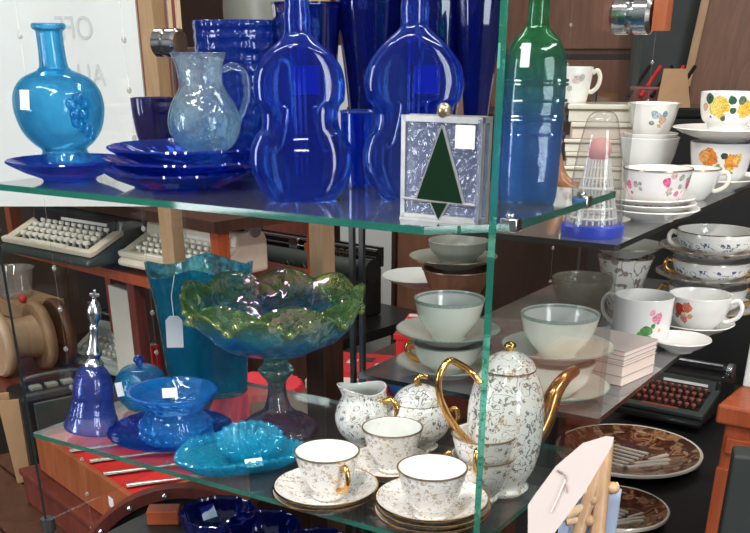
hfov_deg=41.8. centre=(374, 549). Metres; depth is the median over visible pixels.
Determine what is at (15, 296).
plastic tub
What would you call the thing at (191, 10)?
wall
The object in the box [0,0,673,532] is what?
glass display case
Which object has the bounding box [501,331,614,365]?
saucer
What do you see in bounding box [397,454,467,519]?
teacup
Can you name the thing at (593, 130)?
box
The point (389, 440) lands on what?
teacup
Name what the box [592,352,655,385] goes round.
box
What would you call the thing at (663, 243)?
saucer
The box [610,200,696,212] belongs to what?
saucer
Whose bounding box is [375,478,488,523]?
saucer
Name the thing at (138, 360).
jar
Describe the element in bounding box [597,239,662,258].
saucer
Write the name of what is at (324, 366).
wooden post
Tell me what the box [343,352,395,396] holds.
box
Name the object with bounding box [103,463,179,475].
fork
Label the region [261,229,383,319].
typewriter
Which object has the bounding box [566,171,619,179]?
tray
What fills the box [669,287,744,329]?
teacup
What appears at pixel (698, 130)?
saucer
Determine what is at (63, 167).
saucer
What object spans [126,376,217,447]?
pedestal bowl
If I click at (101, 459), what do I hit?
fork
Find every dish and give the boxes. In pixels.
[174,420,302,476]
[178,495,257,532]
[226,508,300,532]
[295,527,344,532]
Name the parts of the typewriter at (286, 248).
platen knob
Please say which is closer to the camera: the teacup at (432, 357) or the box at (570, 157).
the teacup at (432, 357)
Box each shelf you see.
[0,174,615,234]
[33,382,573,532]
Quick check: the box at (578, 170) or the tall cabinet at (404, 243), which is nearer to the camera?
the box at (578, 170)
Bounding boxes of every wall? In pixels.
[0,206,120,333]
[180,0,394,343]
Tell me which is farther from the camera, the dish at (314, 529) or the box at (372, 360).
the box at (372, 360)
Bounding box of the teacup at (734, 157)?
[690,139,749,180]
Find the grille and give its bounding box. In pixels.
[34,396,71,430]
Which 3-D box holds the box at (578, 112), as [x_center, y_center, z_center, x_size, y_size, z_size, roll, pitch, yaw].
[0.451,-0.866,1.940,0.138,0.031,0.104,5,28,10]
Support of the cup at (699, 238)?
on the saucer at (663, 243)
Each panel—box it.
[338,45,391,353]
[686,0,749,103]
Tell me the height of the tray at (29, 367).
0.040 m
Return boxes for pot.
[435,341,579,498]
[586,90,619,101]
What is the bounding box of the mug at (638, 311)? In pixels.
[601,288,674,346]
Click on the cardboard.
(674, 87)
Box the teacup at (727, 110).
[700,90,749,130]
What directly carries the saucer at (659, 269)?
on the cup at (739, 292)
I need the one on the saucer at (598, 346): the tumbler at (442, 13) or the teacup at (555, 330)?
the teacup at (555, 330)
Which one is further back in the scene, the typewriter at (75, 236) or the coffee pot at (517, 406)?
the typewriter at (75, 236)
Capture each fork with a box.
[69,444,118,452]
[89,451,175,462]
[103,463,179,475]
[126,474,198,487]
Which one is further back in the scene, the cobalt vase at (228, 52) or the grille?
the grille
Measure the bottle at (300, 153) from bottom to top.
0.239 m
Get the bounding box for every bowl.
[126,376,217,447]
[179,267,365,360]
[390,373,460,451]
[422,264,486,293]
[552,271,613,309]
[621,136,679,164]
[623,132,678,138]
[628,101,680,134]
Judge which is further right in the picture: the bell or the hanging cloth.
the hanging cloth
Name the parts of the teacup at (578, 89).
handle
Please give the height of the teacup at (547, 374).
0.054 m
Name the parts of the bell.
silver handle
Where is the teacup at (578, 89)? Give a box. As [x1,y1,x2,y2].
[565,66,601,102]
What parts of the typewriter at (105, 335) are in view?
keyboard frame, plate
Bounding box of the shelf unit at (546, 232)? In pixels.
[347,86,749,532]
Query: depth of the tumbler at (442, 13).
1.28 m
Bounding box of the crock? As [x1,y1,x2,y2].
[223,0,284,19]
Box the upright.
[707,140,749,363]
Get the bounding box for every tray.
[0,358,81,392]
[565,144,620,151]
[565,155,624,165]
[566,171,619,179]
[568,111,629,121]
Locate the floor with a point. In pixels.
(4, 448)
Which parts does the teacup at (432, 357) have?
handle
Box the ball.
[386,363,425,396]
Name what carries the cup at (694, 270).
on the saucer at (659, 269)
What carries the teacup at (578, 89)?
on the box at (578, 112)
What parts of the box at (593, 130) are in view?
lid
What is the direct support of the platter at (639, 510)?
on the table at (687, 496)
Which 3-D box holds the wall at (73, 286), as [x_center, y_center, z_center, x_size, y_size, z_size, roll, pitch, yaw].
[-3.182,-1.592,3.099,0.100,3.000,6.500,16,31,28]
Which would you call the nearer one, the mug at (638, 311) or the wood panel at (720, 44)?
the mug at (638, 311)
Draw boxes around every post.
[138,0,185,263]
[306,0,345,532]
[717,446,749,532]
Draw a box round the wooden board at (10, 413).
[0,392,28,482]
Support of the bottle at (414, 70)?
on the glass display case at (355, 208)
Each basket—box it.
[627,65,696,101]
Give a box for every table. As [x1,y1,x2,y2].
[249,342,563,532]
[459,384,740,532]
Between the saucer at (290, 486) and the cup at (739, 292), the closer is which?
the saucer at (290, 486)
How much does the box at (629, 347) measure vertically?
0.021 m
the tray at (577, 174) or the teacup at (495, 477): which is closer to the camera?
the teacup at (495, 477)
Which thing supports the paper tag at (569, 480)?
on the rack
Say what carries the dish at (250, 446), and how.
on the glass display case at (355, 208)
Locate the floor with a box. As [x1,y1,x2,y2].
[0,331,547,532]
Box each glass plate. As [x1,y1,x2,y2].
[102,154,250,176]
[103,166,251,191]
[106,138,251,164]
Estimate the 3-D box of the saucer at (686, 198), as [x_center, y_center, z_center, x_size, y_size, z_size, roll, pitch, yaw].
[0.416,-0.528,1.490,0.136,0.020,0.136,7,28,13]
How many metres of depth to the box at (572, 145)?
1.93 m
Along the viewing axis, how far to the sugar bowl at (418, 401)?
1.39 m
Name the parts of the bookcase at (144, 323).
shelf, shelf, panel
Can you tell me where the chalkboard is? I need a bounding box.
[626,0,700,101]
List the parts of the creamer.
handle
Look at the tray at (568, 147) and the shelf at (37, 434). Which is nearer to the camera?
the shelf at (37, 434)
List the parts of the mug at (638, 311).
handle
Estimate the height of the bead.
0.028 m
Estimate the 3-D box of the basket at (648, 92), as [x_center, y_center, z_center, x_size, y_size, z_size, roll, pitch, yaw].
[0.914,-1.481,3.134,0.200,0.120,0.095,8,28,15]
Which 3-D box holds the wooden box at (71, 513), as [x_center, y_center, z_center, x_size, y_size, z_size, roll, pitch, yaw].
[-0.542,-0.117,2.241,0.350,0.084,0.494,-21,34,-34]
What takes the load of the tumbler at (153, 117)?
on the glass display case at (355, 208)
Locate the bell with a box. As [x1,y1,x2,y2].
[63,290,118,437]
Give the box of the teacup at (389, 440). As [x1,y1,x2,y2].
[362,416,422,473]
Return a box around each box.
[19,463,259,532]
[35,408,249,514]
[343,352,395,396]
[393,313,523,383]
[399,103,492,225]
[563,161,622,179]
[564,135,620,151]
[564,148,624,165]
[568,102,629,121]
[569,122,632,138]
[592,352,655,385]
[594,327,657,363]
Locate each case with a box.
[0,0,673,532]
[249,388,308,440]
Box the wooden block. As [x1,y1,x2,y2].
[146,504,180,524]
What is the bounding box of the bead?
[18,294,26,302]
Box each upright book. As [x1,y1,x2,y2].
[108,283,138,409]
[150,341,162,378]
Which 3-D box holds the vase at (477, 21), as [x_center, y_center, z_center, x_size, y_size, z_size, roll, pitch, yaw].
[0.137,-0.622,1.315,0.070,0.238,0.070,2,27,5]
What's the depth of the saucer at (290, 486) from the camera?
1.26 m
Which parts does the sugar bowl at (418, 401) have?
lid, handle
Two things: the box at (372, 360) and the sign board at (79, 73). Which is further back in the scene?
the box at (372, 360)
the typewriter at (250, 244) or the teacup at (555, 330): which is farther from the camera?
the typewriter at (250, 244)
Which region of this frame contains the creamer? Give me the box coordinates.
[335,381,399,447]
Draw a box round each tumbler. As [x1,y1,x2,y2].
[130,97,175,139]
[271,1,339,59]
[340,109,374,188]
[429,0,458,114]
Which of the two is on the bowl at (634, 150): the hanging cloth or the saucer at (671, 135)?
the saucer at (671, 135)
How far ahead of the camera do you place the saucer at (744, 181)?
1.76 m
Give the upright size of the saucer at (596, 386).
0.023 m
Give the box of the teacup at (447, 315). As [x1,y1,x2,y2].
[414,290,484,340]
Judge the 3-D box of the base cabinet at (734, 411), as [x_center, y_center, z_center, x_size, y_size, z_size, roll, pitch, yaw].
[0.824,0.130,2.015,0.290,0.926,0.310,18,32,31]
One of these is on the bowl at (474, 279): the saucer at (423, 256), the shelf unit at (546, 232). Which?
the saucer at (423, 256)
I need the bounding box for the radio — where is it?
[6,368,77,465]
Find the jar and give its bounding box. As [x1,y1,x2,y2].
[115,355,143,396]
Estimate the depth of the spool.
2.97 m
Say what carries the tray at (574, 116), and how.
on the box at (578, 112)
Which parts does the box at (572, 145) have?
lid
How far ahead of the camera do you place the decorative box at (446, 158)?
1.02 m
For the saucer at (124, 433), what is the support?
on the glass display case at (355, 208)
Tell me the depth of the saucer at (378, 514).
1.18 m
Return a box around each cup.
[657,279,749,310]
[663,253,749,282]
[667,223,749,254]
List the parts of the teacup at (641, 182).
handle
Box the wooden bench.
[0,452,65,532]
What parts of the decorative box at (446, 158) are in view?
tree stem, tree crown, textured glass, glass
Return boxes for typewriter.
[1,206,148,267]
[73,301,149,376]
[118,222,267,272]
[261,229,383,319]
[612,353,735,427]
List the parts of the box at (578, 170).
lid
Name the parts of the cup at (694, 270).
handle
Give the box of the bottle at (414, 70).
[362,0,463,200]
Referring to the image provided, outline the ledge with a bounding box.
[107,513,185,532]
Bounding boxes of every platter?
[555,424,702,478]
[615,485,669,532]
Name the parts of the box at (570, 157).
lid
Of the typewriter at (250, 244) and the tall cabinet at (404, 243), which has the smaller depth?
the typewriter at (250, 244)
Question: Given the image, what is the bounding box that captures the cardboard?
[657,69,689,107]
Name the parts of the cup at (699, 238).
handle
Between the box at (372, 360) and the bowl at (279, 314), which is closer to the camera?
the bowl at (279, 314)
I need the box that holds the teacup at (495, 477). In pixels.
[444,447,515,503]
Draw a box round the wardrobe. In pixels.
[480,0,632,431]
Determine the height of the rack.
1.129 m
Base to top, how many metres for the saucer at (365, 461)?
0.023 m
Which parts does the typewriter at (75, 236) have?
keyboard frame, plate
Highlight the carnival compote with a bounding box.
[179,267,365,441]
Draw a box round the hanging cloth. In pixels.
[558,489,621,532]
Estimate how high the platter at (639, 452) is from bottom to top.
0.031 m
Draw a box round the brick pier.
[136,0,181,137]
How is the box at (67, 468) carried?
on the wooden box at (71, 513)
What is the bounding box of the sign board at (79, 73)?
[0,0,144,205]
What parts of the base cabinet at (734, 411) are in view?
rail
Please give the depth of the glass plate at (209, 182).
1.24 m
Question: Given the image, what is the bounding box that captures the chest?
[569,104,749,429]
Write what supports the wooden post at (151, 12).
on the floor
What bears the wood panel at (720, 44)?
on the floor
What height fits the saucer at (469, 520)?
0.023 m
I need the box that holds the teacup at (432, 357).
[404,339,482,373]
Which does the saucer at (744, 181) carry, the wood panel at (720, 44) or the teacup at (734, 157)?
the teacup at (734, 157)
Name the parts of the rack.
rail, rail, turned knob, turned knob, turned knob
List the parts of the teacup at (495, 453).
handle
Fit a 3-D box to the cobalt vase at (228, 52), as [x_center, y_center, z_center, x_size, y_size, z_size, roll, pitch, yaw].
[-0.187,-0.637,1.388,0.125,0.197,0.125,7,28,14]
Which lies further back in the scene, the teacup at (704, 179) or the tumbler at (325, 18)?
the teacup at (704, 179)
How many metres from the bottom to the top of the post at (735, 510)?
0.937 m
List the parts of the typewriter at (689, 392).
keyboard frame, plate, platen knob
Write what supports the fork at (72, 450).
on the box at (67, 468)
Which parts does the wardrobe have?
door, drawer, door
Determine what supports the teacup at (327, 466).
on the saucer at (290, 486)
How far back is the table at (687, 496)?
2.38 m
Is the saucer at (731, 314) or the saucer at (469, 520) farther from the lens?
the saucer at (731, 314)
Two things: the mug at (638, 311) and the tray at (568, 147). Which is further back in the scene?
the tray at (568, 147)
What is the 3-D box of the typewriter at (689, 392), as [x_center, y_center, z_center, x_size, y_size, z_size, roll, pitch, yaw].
[0.864,-0.486,2.816,0.266,0.155,0.300,18,32,31]
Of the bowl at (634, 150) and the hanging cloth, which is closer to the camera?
the hanging cloth
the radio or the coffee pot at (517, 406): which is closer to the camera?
the coffee pot at (517, 406)
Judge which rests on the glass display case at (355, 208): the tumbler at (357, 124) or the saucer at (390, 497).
the tumbler at (357, 124)
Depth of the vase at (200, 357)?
1.60 m
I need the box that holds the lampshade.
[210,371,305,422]
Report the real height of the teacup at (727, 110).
0.073 m
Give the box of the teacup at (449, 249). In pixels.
[428,235,487,263]
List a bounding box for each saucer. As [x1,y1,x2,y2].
[4,153,113,182]
[106,409,232,451]
[271,487,374,514]
[273,467,377,509]
[356,446,430,482]
[373,503,489,532]
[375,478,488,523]
[375,499,490,529]
[382,267,429,288]
[396,317,500,347]
[396,349,492,379]
[409,248,497,270]
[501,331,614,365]
[560,373,609,404]
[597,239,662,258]
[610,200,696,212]
[610,205,700,222]
[615,190,695,206]
[650,330,711,353]
[655,262,749,288]
[658,237,749,261]
[670,317,735,335]
[672,123,749,141]
[714,176,749,191]
[726,298,749,318]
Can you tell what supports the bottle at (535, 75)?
on the glass display case at (355, 208)
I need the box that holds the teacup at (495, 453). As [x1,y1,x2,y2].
[451,422,516,475]
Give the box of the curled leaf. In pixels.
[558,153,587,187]
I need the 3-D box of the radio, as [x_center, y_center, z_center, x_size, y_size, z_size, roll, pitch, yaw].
[-0.791,-0.322,2.455,0.200,0.256,0.126,-20,33,-34]
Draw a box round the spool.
[0,298,76,376]
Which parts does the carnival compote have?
stem and foot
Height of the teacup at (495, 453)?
0.062 m
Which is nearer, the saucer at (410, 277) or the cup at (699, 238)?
the cup at (699, 238)
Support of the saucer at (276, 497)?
on the glass display case at (355, 208)
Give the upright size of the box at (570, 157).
0.025 m
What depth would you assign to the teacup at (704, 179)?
1.66 m
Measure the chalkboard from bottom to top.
2.300 m
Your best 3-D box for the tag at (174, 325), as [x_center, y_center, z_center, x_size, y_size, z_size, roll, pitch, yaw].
[-0.317,-0.370,1.531,0.026,0.110,0.018,-15,31,-27]
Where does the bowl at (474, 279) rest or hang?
on the shelf unit at (546, 232)
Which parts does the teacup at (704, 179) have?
handle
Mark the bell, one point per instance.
(92, 411)
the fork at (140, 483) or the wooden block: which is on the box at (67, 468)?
the fork at (140, 483)
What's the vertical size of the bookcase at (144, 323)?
1.161 m
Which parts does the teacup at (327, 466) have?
handle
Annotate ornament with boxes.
[560,110,623,239]
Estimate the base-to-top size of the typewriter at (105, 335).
0.183 m
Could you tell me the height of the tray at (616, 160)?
0.018 m
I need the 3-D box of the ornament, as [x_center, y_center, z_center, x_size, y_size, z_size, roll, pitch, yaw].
[0.305,-0.515,1.347,0.087,0.160,0.087,6,28,11]
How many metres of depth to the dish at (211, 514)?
1.50 m
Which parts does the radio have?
handle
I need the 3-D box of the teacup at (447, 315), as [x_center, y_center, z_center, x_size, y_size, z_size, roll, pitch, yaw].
[0.119,-0.374,1.579,0.113,0.064,0.113,2,27,4]
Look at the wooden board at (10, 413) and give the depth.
2.37 m
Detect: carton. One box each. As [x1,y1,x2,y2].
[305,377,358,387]
[743,347,749,386]
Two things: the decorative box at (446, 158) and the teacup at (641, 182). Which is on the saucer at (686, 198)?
the teacup at (641, 182)
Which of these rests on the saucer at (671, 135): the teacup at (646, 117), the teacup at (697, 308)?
the teacup at (646, 117)
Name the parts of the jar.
knob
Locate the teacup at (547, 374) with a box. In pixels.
[532,359,596,398]
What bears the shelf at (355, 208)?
attached to the glass display case at (355, 208)
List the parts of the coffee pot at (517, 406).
handle, lid, spout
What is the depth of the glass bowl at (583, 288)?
1.89 m
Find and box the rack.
[563,440,619,532]
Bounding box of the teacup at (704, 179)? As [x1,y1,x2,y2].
[683,165,730,200]
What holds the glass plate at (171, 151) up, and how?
on the glass plate at (120, 163)
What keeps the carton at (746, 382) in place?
on the base cabinet at (734, 411)
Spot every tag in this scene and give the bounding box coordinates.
[165,275,183,347]
[528,436,613,532]
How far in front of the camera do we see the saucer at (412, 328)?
1.59 m
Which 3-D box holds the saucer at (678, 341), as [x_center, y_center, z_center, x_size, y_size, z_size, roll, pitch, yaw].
[0.539,-0.364,1.736,0.106,0.023,0.106,8,28,16]
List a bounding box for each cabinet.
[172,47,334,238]
[394,98,463,455]
[705,385,749,532]
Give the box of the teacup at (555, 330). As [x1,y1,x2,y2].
[520,303,600,358]
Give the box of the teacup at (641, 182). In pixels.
[620,164,693,200]
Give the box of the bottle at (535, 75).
[498,0,568,205]
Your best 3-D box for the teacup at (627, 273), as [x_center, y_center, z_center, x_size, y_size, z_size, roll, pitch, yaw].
[0.504,-0.545,1.998,0.114,0.105,0.114,8,28,15]
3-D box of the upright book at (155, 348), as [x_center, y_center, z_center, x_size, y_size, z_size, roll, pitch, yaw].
[-0.644,-0.489,2.761,0.028,0.205,0.140,-22,34,-36]
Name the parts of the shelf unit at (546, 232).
post, post, shelf, post, shelf, post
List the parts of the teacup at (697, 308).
handle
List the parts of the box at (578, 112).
lid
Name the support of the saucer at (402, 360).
on the shelf unit at (546, 232)
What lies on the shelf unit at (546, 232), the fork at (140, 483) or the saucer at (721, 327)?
the saucer at (721, 327)
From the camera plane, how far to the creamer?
1.40 m
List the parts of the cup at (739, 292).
handle, handle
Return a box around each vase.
[144,253,252,399]
[192,19,275,177]
[335,0,401,108]
[456,0,499,115]
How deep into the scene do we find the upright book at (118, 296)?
2.71 m
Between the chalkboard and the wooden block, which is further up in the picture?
the chalkboard
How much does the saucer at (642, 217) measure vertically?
0.020 m
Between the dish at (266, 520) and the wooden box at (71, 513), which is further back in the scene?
the wooden box at (71, 513)
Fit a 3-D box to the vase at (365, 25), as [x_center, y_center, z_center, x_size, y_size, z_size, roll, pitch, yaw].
[-0.006,-0.648,1.369,0.100,0.242,0.100,0,27,0]
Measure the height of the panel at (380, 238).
1.500 m
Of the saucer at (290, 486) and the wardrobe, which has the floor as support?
the wardrobe
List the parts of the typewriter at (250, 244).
keyboard frame, plate, platen knob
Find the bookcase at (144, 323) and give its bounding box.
[4,206,310,529]
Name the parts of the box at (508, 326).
lid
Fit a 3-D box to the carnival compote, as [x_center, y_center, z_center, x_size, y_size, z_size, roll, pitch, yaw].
[-0.148,-0.279,1.454,0.265,0.221,0.266,-13,30,-24]
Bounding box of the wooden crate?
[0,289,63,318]
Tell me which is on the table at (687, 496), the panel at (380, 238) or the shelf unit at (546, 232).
the shelf unit at (546, 232)
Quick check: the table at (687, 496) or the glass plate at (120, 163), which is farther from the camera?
the table at (687, 496)
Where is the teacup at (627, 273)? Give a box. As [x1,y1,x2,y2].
[597,252,654,309]
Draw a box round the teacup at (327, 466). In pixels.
[294,439,359,501]
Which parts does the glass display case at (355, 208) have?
panel, foot rod, panel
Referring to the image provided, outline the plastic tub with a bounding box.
[0,266,34,297]

